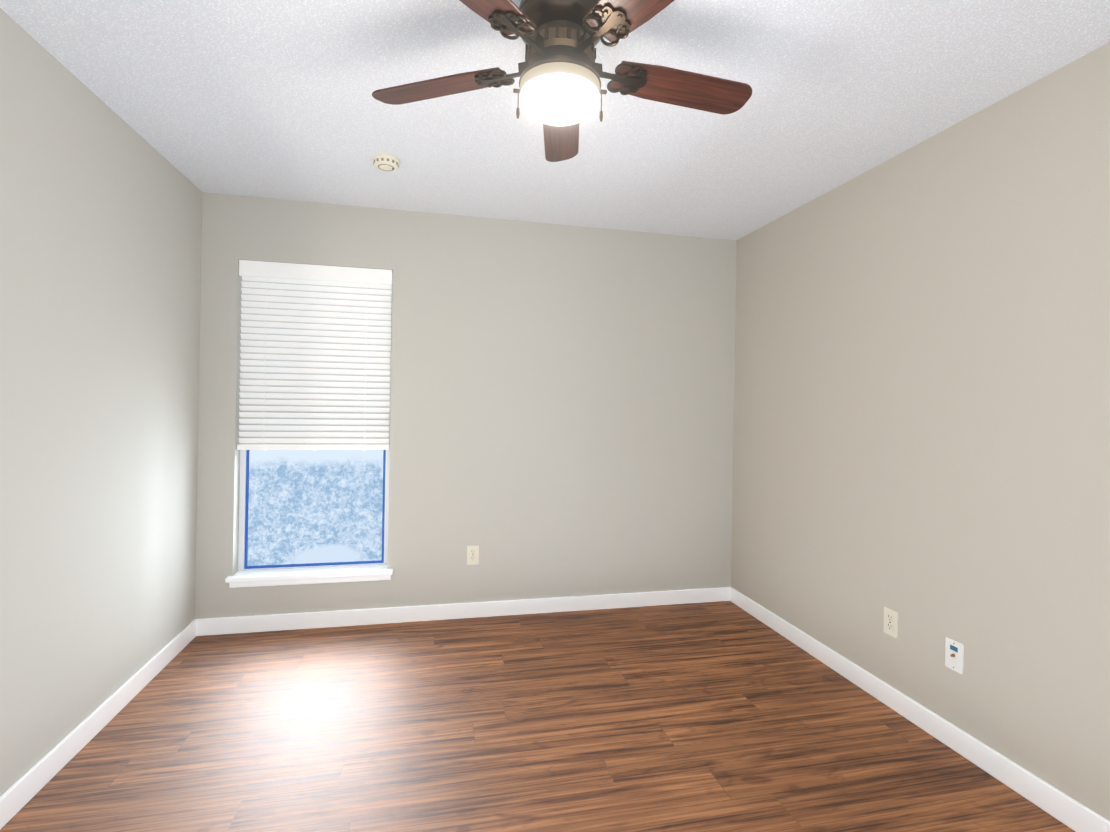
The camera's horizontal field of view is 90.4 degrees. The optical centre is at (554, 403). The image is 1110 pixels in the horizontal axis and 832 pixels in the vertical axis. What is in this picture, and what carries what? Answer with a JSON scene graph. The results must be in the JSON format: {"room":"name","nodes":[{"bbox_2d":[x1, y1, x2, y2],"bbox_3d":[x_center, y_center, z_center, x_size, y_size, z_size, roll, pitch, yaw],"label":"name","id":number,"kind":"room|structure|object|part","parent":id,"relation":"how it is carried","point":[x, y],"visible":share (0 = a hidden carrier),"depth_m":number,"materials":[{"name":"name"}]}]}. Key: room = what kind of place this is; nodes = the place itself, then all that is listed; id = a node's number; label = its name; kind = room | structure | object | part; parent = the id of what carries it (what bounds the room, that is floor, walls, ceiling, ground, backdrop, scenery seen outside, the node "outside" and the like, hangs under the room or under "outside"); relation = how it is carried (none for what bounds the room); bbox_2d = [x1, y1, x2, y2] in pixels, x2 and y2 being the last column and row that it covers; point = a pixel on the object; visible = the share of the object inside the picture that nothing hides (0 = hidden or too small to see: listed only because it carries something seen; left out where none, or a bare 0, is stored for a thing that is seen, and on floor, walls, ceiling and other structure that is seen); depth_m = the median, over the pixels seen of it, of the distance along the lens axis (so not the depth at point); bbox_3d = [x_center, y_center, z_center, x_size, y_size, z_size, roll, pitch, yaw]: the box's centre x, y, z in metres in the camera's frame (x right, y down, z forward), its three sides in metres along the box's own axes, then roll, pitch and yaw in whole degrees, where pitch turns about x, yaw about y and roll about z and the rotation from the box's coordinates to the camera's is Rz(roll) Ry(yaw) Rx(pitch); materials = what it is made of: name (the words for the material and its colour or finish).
{"room":"empty bedroom","nodes":[
{"label":"empty bedroom","id":0,"kind":"room"},
{"bbox_2d":[0,8,201,795],"bbox_3d":[-1.613,0.059,1.136,0.140,2.440,4.130,1,0,-13],"label":"wall","id":1,"kind":"structure","parent":0,"point":[100,241],"depth_m":2.04,"materials":[{"name":"grey paint"}]},
{"bbox_2d":[0,620,195,828],"bbox_3d":[-1.557,1.234,1.145,0.014,0.092,3.836,1,0,-13],"label":"baseboard","id":2,"kind":"structure","parent":1,"relation":"attached to","point":[24,790],"depth_m":2.05,"materials":[{"name":"white paint"}]},
{"bbox_2d":[195,192,736,618],"bbox_3d":[-0.390,0.083,3.451,3.252,2.440,0.140,1,0,-13],"label":"wall","id":3,"kind":"structure","parent":0,"point":[562,413],"depth_m":3.41,"materials":[{"name":"grey paint"}]},
{"bbox_2d":[225,564,392,587],"bbox_3d":[-1.393,0.996,3.180,0.884,0.067,0.130,1,0,-13],"label":"window sill","id":4,"kind":"structure","parent":3,"relation":"attached to","point":[307,576],"depth_m":3.15,"materials":[{"name":"white paint"}]},
{"bbox_2d":[238,273,392,570],"bbox_3d":[-1.400,0.082,3.264,0.830,1.763,0.043,1,0,-13],"label":"window","id":5,"kind":"structure","parent":3,"relation":"in","point":[242,506],"depth_m":3.19,"materials":[{"name":"white plastic"}]},
{"bbox_2d":[244,450,385,568],"bbox_3d":[-1.406,0.516,3.258,0.770,0.882,0.006,1,0,-13],"label":"tape","id":6,"kind":"object","parent":5,"relation":"attached to","point":[287,565],"visible":0.56,"depth_m":3.23,"materials":[{"name":"blue"}]},
{"bbox_2d":[237,260,392,450],"bbox_3d":[-1.379,-0.264,3.197,0.822,1.067,0.066,1,0,-13],"label":"window blind","id":7,"kind":"object","parent":5,"relation":"attached to","point":[315,349],"visible":1,"depth_m":3.19,"materials":[{"name":"white plastic"}]},
{"bbox_2d":[194,587,731,635],"bbox_3d":[-0.394,1.257,3.374,3.252,0.092,0.014,1,0,-13],"label":"baseboard","id":8,"kind":"structure","parent":3,"relation":"attached to","point":[262,623],"depth_m":3.31,"materials":[{"name":"white paint"}]},
{"bbox_2d":[467,545,478,564],"bbox_3d":[-0.499,0.921,3.353,0.072,0.116,0.008,1,0,-13],"label":"electrical outlet","id":9,"kind":"object","parent":3,"relation":"attached to","point":[472,554],"visible":1,"depth_m":3.35,"materials":[{"name":"beige plastic"}]},
{"bbox_2d":[0,601,1074,831],"bbox_3d":[0.020,1.338,1.502,3.532,0.060,4.130,1,0,-13],"label":"floor","id":10,"kind":"structure","parent":0,"point":[724,716],"depth_m":2.13,"materials":[{"name":"brown wood"}]},
{"bbox_2d":[0,0,1109,239],"bbox_3d":[0.064,-1.161,1.504,3.532,0.060,4.130,1,0,-13],"label":"ceiling","id":11,"kind":"structure","parent":0,"point":[264,98],"depth_m":2.03,"materials":[{"name":"white paint"}]},
{"bbox_2d":[373,154,399,171],"bbox_3d":[-0.792,-1.124,2.584,0.120,0.042,0.120,1,0,-13],"label":"smoke detector","id":12,"kind":"object","parent":11,"relation":"attached to","point":[386,162],"visible":1,"depth_m":2.55,"materials":[{"name":"beige plastic"}]},
{"bbox_2d":[372,0,751,161],"bbox_3d":[0.049,-0.959,1.554,1.134,0.345,1.161,1,0,-13],"label":"ceiling fan","id":13,"kind":"object","parent":11,"relation":"hanging from","point":[560,73],"visible":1,"depth_m":1.49,"materials":[{"name":"brown wood"}]},
{"bbox_3d":[-0.349,-0.953,1.660,0.440,0.006,0.128,1,12,19],"label":"blade","id":14,"kind":"part","parent":13,"relation":"part of","materials":[{"name":"brown wood"}]},
{"bbox_3d":[-0.217,-0.951,1.227,0.128,0.006,0.440,16,9,36],"label":"blade","id":15,"kind":"part","parent":13,"relation":"part of","materials":[{"name":"brown wood"}]},
{"bbox_3d":[0.013,-0.828,1.534,0.217,0.068,0.217,1,0,-13],"label":"lamp shade","id":16,"kind":"part","parent":13,"relation":"part of","materials":[{"name":"white glass"}]},
{"label":"blade","id":17,"kind":"part","parent":13,"relation":"part of","materials":[{"name":"brown wood"}]},
{"label":"blade","id":18,"kind":"part","parent":13,"relation":"part of","materials":[{"name":"brown wood"}]},
{"bbox_3d":[0.383,-0.940,1.646,0.440,0.006,0.128,1,-12,-17],"label":"blade","id":19,"kind":"part","parent":13,"relation":"part of","materials":[{"name":"brown wood"}]},
{"bbox_2d":[731,42,1109,820],"bbox_3d":[1.697,0.118,1.871,0.140,2.440,4.130,1,0,-13],"label":"wall","id":20,"kind":"structure","parent":0,"point":[921,440],"depth_m":2.14,"materials":[{"name":"beige paint"}]},
{"bbox_2d":[884,607,897,637],"bbox_3d":[1.482,0.965,2.432,0.008,0.116,0.072,1,0,-13],"label":"electrical outlet","id":21,"kind":"object","parent":20,"relation":"attached to","point":[890,622],"visible":1,"depth_m":2.43,"materials":[{"name":"beige plastic"}]},
{"bbox_2d":[730,588,1109,831],"bbox_3d":[1.603,1.290,1.846,0.014,0.092,3.836,1,0,-13],"label":"baseboard","id":22,"kind":"structure","parent":20,"relation":"attached to","point":[1066,810],"depth_m":2.14,"materials":[{"name":"white paint"}]},
{"bbox_2d":[945,637,963,673],"bbox_3d":[1.544,0.976,2.135,0.016,0.116,0.072,1,0,-13],"label":"outlet","id":23,"kind":"object","parent":20,"relation":"attached to","point":[954,655],"visible":1,"depth_m":2.13,"materials":[{"name":"white plastic"}]},
{"label":"outside","id":24,"kind":"structure","parent":0,"visible":0},
{"bbox_2d":[247,450,382,565],"bbox_3d":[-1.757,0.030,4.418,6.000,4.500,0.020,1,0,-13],"label":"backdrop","id":25,"kind":"structure","parent":24,"point":[312,506],"depth_m":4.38,"materials":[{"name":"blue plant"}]}
]}

